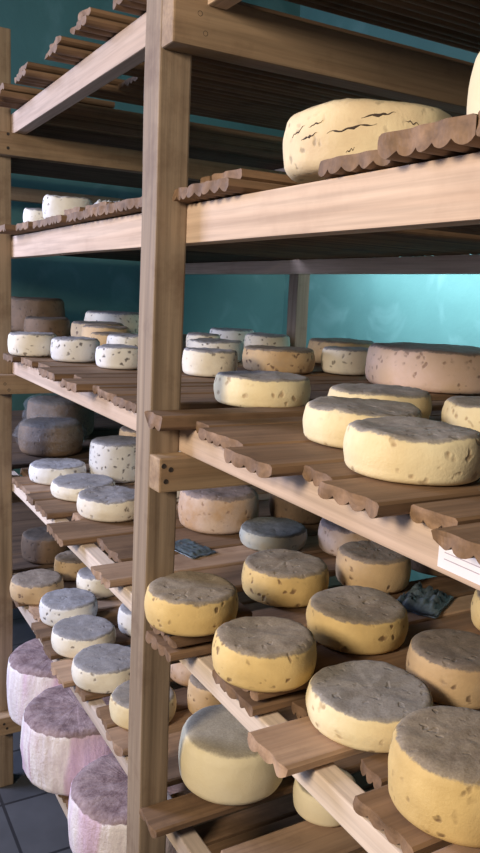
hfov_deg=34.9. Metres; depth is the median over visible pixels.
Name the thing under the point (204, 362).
cheese wheel
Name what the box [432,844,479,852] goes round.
shelf board
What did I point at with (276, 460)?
shelf board
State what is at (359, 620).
cheese wheel
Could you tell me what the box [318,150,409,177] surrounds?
shelf board
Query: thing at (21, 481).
shelf board
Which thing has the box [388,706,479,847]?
cheese wheel
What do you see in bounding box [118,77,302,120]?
shelf board
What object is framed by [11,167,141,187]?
shelf board
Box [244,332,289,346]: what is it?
cheese wheel
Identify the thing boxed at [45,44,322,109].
shelf board
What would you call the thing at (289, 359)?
cheese wheel
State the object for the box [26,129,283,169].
shelf board
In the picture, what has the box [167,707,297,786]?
shelf board
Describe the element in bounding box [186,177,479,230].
shelf board
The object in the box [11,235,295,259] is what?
shelf board
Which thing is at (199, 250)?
shelf board
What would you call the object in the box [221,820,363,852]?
shelf board
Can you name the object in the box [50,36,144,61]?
shelf board
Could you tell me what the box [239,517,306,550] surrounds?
cheese wheel
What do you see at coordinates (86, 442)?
shelf board
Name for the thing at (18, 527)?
shelf board
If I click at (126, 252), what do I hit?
shelf board
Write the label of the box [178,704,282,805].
cheese wheel
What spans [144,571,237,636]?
cheese wheel
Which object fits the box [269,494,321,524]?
cheese wheel
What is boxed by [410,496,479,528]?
shelf board
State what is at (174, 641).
shelf board
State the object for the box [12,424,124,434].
shelf board
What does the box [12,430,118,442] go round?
shelf board
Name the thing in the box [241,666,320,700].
shelf board
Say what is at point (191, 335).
cheese wheel
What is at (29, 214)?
cheese wheel
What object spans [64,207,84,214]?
shelf board
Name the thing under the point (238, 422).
shelf board
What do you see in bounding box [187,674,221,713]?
cheese wheel
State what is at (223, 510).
cheese wheel
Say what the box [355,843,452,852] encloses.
shelf board
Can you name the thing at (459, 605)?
shelf board
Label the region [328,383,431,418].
cheese wheel
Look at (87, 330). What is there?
cheese wheel
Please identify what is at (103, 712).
shelf board
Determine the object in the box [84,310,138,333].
cheese wheel
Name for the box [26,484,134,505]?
shelf board
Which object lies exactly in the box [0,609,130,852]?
floor
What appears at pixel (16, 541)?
shelf board
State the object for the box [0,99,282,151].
shelf board
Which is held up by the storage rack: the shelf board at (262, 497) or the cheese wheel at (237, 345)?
the shelf board at (262, 497)
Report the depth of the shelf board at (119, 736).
1.96 m
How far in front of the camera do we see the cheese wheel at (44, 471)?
2.69 m
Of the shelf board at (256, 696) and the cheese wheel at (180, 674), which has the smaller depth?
the shelf board at (256, 696)
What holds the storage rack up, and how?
on the floor
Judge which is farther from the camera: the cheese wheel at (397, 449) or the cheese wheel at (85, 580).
the cheese wheel at (85, 580)
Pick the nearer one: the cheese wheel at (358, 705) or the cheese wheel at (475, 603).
the cheese wheel at (358, 705)
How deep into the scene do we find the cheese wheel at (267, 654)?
1.30 m
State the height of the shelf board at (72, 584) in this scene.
0.023 m
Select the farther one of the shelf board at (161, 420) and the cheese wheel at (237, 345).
the cheese wheel at (237, 345)
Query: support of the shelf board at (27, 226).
on the storage rack
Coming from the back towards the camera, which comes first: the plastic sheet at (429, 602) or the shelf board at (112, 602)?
the shelf board at (112, 602)
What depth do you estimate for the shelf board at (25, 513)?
3.78 m
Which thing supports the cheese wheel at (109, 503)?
on the shelf board at (262, 497)
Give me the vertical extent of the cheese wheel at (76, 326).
0.091 m
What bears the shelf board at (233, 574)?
on the storage rack
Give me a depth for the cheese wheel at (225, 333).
3.37 m
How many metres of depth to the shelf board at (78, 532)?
2.21 m
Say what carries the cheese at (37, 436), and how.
on the shelf board at (19, 460)
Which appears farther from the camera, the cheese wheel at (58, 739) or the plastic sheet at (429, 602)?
the cheese wheel at (58, 739)
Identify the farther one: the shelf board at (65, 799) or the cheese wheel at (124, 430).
the cheese wheel at (124, 430)
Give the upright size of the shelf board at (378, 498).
0.022 m
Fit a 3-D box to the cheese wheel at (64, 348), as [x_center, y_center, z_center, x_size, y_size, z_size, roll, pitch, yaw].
[-0.537,-0.254,2.498,0.160,0.077,0.162,0,10,-16]
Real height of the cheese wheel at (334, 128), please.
0.105 m
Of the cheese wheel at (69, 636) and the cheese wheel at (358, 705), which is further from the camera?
the cheese wheel at (69, 636)
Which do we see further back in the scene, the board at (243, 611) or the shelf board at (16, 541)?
the shelf board at (16, 541)
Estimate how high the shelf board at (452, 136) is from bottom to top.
0.031 m
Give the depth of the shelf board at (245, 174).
1.34 m
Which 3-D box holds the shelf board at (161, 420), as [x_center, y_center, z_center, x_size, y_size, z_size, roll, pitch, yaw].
[0.427,-0.040,1.796,1.375,0.031,0.073,-3,11,-29]
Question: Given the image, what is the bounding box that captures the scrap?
[94,199,119,203]
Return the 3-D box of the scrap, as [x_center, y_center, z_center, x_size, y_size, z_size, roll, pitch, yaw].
[-0.360,-0.617,2.119,0.092,0.025,0.075,12,13,42]
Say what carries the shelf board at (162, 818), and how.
on the storage rack
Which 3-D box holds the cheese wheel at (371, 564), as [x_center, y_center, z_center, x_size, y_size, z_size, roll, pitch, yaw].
[0.328,0.343,1.883,0.183,0.089,0.181,3,10,1]
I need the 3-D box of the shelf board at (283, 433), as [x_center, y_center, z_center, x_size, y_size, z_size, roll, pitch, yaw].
[0.544,-0.003,1.636,1.333,0.023,0.168,-3,11,-29]
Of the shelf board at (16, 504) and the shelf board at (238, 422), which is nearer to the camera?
the shelf board at (238, 422)
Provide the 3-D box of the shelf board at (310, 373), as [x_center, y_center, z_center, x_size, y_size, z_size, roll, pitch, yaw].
[0.119,-0.154,2.405,1.302,0.023,0.080,-3,11,-29]
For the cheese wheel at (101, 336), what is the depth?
2.85 m
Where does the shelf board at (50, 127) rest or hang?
on the storage rack
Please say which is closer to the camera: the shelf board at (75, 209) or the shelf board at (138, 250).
the shelf board at (75, 209)
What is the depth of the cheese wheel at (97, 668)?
2.16 m
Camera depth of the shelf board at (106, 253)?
3.80 m
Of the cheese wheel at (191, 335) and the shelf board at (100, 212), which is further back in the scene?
the cheese wheel at (191, 335)
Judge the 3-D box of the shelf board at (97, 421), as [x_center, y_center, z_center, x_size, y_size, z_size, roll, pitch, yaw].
[-0.799,-0.015,3.997,1.346,0.022,0.201,-3,11,-29]
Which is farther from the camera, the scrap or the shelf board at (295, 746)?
the scrap
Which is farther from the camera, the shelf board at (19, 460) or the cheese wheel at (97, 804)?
the shelf board at (19, 460)
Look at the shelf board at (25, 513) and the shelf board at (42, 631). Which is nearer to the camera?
the shelf board at (42, 631)
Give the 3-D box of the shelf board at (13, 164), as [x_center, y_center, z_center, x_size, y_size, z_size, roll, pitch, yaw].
[-0.807,-1.303,3.899,1.346,0.023,0.163,-3,11,-29]
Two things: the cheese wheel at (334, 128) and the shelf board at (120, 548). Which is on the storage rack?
the shelf board at (120, 548)
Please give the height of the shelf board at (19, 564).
0.023 m
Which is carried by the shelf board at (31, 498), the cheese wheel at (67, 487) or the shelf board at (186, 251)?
the cheese wheel at (67, 487)
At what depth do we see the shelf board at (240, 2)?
1.71 m
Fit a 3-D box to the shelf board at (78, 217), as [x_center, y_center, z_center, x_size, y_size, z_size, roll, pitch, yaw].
[0.149,-0.568,2.287,1.330,0.023,0.170,-3,11,-29]
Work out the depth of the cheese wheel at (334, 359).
2.44 m
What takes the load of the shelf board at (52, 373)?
on the storage rack
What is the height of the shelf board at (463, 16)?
0.019 m
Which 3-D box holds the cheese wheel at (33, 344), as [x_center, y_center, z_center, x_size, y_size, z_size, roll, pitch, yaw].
[-0.713,-0.286,2.631,0.173,0.078,0.175,-2,11,-27]
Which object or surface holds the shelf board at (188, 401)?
on the storage rack
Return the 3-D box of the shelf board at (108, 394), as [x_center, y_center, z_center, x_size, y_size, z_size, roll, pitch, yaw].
[0.260,-0.101,2.128,1.334,0.023,0.120,-3,11,-29]
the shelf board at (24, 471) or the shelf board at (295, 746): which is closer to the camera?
the shelf board at (295, 746)
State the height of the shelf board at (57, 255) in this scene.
0.023 m
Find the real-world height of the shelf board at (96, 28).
0.019 m
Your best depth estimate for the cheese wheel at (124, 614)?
2.49 m
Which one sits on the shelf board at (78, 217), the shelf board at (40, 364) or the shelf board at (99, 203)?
the shelf board at (99, 203)
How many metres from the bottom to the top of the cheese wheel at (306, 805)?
0.073 m
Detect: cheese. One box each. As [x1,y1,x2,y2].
[18,417,82,456]
[26,395,93,436]
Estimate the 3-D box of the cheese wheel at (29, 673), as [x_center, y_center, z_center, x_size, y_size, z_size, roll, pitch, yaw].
[-0.679,0.935,2.805,0.344,0.233,0.340,-4,12,-36]
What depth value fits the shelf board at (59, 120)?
2.88 m
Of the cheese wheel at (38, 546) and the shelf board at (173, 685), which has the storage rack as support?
the shelf board at (173, 685)
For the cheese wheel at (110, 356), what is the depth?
2.28 m
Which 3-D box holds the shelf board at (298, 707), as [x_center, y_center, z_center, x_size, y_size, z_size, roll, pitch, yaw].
[0.637,0.462,1.611,1.236,0.022,0.041,-3,11,-29]
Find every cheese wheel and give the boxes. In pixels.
[6,638,60,725]
[8,331,56,356]
[10,569,63,604]
[11,296,64,331]
[20,684,111,795]
[21,526,69,563]
[23,208,43,221]
[24,316,69,336]
[29,458,85,484]
[39,588,97,626]
[42,194,92,218]
[50,336,99,361]
[50,473,115,501]
[51,615,115,657]
[54,550,86,580]
[68,753,187,852]
[71,321,123,336]
[71,643,130,692]
[76,567,113,598]
[77,485,134,521]
[81,324,129,336]
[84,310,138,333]
[89,331,130,344]
[89,435,135,482]
[95,344,137,368]
[106,333,137,346]
[109,680,176,729]
[118,603,131,635]
[119,426,135,436]
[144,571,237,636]
[171,663,191,686]
[178,485,258,534]
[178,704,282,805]
[182,347,237,376]
[186,332,219,346]
[187,338,242,361]
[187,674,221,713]
[209,327,253,348]
[212,616,316,692]
[214,370,310,406]
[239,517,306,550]
[241,549,328,607]
[242,345,314,373]
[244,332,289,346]
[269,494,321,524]
[283,98,451,183]
[293,768,355,826]
[303,396,422,448]
[306,586,408,654]
[306,660,432,752]
[308,338,373,363]
[318,518,371,555]
[321,346,368,374]
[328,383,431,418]
[335,540,410,593]
[343,416,479,485]
[365,342,479,393]
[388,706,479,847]
[406,629,479,709]
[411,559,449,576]
[441,396,479,431]
[467,52,479,114]
[471,589,479,630]
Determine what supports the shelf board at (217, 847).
on the storage rack
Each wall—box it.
[0,0,299,608]
[282,5,479,581]
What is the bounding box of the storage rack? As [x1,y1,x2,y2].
[0,0,479,852]
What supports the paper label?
attached to the storage rack
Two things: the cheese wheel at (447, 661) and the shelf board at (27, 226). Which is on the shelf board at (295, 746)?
the cheese wheel at (447, 661)
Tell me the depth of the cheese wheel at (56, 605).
2.56 m
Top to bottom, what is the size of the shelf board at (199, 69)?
0.019 m
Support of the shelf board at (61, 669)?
on the storage rack
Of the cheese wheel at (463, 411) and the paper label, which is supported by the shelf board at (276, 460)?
the cheese wheel at (463, 411)
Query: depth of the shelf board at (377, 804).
1.03 m
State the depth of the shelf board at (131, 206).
1.98 m
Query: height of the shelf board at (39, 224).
0.023 m
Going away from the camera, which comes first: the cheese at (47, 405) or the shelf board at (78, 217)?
the shelf board at (78, 217)
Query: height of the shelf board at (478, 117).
0.030 m
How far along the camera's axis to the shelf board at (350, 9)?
1.60 m
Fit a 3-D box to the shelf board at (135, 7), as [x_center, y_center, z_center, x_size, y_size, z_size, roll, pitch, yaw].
[0.341,-0.903,1.895,1.353,0.018,0.105,-3,11,-29]
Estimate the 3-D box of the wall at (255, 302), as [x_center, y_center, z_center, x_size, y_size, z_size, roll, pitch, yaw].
[-2.113,-0.794,3.944,5.500,3.950,0.100,-3,11,-29]
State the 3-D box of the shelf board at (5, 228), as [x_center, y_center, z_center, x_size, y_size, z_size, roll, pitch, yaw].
[-0.201,-0.682,2.859,1.368,0.023,0.170,-3,11,-29]
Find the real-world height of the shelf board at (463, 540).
0.022 m
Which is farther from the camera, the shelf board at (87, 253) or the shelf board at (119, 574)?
the shelf board at (87, 253)
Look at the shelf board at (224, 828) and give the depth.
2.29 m
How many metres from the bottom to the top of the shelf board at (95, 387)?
0.022 m
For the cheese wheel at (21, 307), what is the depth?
3.80 m
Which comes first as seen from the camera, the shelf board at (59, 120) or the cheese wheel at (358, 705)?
the cheese wheel at (358, 705)
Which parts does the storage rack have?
post, rail, rail, rail, rail, rail, rail, post, rail, rail, post, rail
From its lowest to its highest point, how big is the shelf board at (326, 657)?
0.023 m
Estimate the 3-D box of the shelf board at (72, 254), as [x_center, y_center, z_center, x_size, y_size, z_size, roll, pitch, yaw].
[-0.830,-0.908,4.003,1.318,0.023,0.173,-3,11,-29]
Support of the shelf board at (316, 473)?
on the storage rack
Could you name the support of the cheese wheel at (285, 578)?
on the shelf board at (451, 586)
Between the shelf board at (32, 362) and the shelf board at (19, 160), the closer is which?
the shelf board at (32, 362)
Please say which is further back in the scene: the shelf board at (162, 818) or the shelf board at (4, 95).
the shelf board at (4, 95)
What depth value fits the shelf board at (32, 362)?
2.49 m
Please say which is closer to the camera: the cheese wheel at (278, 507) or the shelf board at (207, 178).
the shelf board at (207, 178)
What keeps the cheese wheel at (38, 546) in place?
on the shelf board at (19, 564)
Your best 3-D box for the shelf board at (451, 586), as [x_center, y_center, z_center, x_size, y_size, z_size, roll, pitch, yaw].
[0.424,0.410,1.855,1.360,0.022,0.120,-3,11,-29]
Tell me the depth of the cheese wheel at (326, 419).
1.25 m
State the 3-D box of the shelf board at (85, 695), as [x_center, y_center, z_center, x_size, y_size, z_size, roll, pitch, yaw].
[0.113,0.725,2.480,1.314,0.023,0.085,-3,11,-29]
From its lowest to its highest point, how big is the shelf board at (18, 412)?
0.022 m
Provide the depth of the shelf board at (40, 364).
2.40 m
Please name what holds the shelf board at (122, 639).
on the storage rack
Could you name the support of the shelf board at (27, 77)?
on the storage rack
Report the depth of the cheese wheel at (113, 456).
2.73 m
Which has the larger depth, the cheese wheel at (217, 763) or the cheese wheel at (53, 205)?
the cheese wheel at (53, 205)
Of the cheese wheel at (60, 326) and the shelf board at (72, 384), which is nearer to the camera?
the shelf board at (72, 384)
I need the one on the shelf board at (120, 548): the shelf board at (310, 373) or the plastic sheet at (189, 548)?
the plastic sheet at (189, 548)
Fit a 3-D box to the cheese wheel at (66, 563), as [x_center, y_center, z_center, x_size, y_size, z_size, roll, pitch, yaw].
[-0.652,0.544,3.002,0.154,0.084,0.154,-5,12,-38]
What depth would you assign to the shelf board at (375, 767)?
1.15 m
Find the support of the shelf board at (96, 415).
on the storage rack
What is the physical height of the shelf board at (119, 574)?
0.023 m
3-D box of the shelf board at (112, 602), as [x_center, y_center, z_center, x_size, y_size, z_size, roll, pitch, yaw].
[-0.164,0.626,2.982,1.292,0.022,0.140,-3,11,-29]
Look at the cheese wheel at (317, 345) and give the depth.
2.81 m
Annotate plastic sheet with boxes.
[175,539,215,558]
[397,582,453,618]
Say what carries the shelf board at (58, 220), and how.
on the storage rack
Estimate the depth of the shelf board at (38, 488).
2.64 m
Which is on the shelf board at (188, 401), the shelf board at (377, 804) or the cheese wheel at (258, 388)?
the cheese wheel at (258, 388)
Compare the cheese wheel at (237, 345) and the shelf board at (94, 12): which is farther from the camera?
the cheese wheel at (237, 345)
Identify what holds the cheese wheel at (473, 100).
on the shelf board at (452, 136)
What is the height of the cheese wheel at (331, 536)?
0.084 m
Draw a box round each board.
[0,83,114,108]
[0,90,282,145]
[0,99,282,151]
[0,224,339,258]
[3,353,182,362]
[9,581,76,606]
[11,157,199,183]
[11,162,190,186]
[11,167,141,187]
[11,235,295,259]
[12,410,96,415]
[12,413,106,420]
[12,418,119,428]
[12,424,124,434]
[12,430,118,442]
[12,439,92,452]
[12,449,89,468]
[12,472,89,489]
[12,502,26,507]
[12,506,39,521]
[12,517,71,536]
[12,536,97,554]
[12,545,112,573]
[14,68,287,130]
[15,221,371,257]
[19,62,124,85]
[20,464,88,475]
[21,357,241,367]
[22,482,134,494]
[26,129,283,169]
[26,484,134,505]
[28,595,121,621]
[31,576,343,642]
[33,219,398,256]
[35,484,267,519]
[36,123,283,165]
[38,362,320,366]
[38,366,323,380]
[42,602,275,659]
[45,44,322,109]
[45,116,282,158]
[45,215,430,256]
[46,500,271,546]
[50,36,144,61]
[51,658,75,687]
[57,255,139,260]
[58,795,68,808]
[60,375,367,391]
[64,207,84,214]
[66,210,469,255]
[70,15,464,116]
[71,493,269,520]
[72,254,196,262]
[74,372,339,377]
[75,679,173,701]
[78,7,137,24]
[83,253,207,262]
[84,205,479,254]
[85,202,113,208]
[91,535,323,588]
[92,252,234,261]
[93,381,370,393]
[96,687,187,730]
[97,523,319,561]
[98,383,372,402]
[106,709,192,756]
[107,197,479,249]
[112,251,255,261]
[113,0,146,15]
[113,391,479,412]
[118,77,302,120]
[126,249,275,260]
[139,752,377,837]
[144,400,445,430]
[145,576,475,661]
[145,601,251,635]
[153,629,214,647]
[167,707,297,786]
[170,681,185,689]
[172,187,479,234]
[185,248,312,259]
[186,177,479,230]
[192,60,454,116]
[193,771,373,845]
[195,552,335,592]
[196,410,441,432]
[198,416,441,448]
[200,176,211,182]
[207,788,373,852]
[212,168,298,185]
[212,612,479,716]
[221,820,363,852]
[224,442,344,477]
[237,1,473,65]
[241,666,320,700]
[247,702,479,777]
[284,0,479,53]
[291,698,307,717]
[302,462,366,485]
[315,594,473,645]
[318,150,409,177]
[318,477,479,518]
[351,0,479,37]
[353,784,451,852]
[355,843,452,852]
[360,753,388,788]
[377,113,479,163]
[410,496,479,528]
[431,522,479,564]
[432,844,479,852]
[476,111,479,136]
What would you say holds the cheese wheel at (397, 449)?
on the shelf board at (378, 498)
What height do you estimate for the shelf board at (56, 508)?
0.023 m
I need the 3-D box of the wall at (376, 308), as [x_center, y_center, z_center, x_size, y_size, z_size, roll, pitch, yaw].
[1.875,-0.377,2.621,0.100,3.950,6.420,-3,11,-29]
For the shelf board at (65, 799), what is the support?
on the storage rack
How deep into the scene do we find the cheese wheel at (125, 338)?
2.67 m
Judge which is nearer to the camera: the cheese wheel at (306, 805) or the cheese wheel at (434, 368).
the cheese wheel at (306, 805)
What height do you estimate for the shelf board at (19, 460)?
0.023 m
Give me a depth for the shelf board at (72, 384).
2.04 m
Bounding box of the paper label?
[437,545,479,584]
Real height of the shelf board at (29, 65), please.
0.018 m
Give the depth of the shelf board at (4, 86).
2.42 m
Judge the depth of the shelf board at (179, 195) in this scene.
1.44 m
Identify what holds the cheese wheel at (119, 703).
on the shelf board at (103, 712)
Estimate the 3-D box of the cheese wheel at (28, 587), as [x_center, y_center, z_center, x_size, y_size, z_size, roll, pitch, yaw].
[-0.739,0.581,2.781,0.191,0.077,0.191,0,10,-17]
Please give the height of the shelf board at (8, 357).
0.022 m

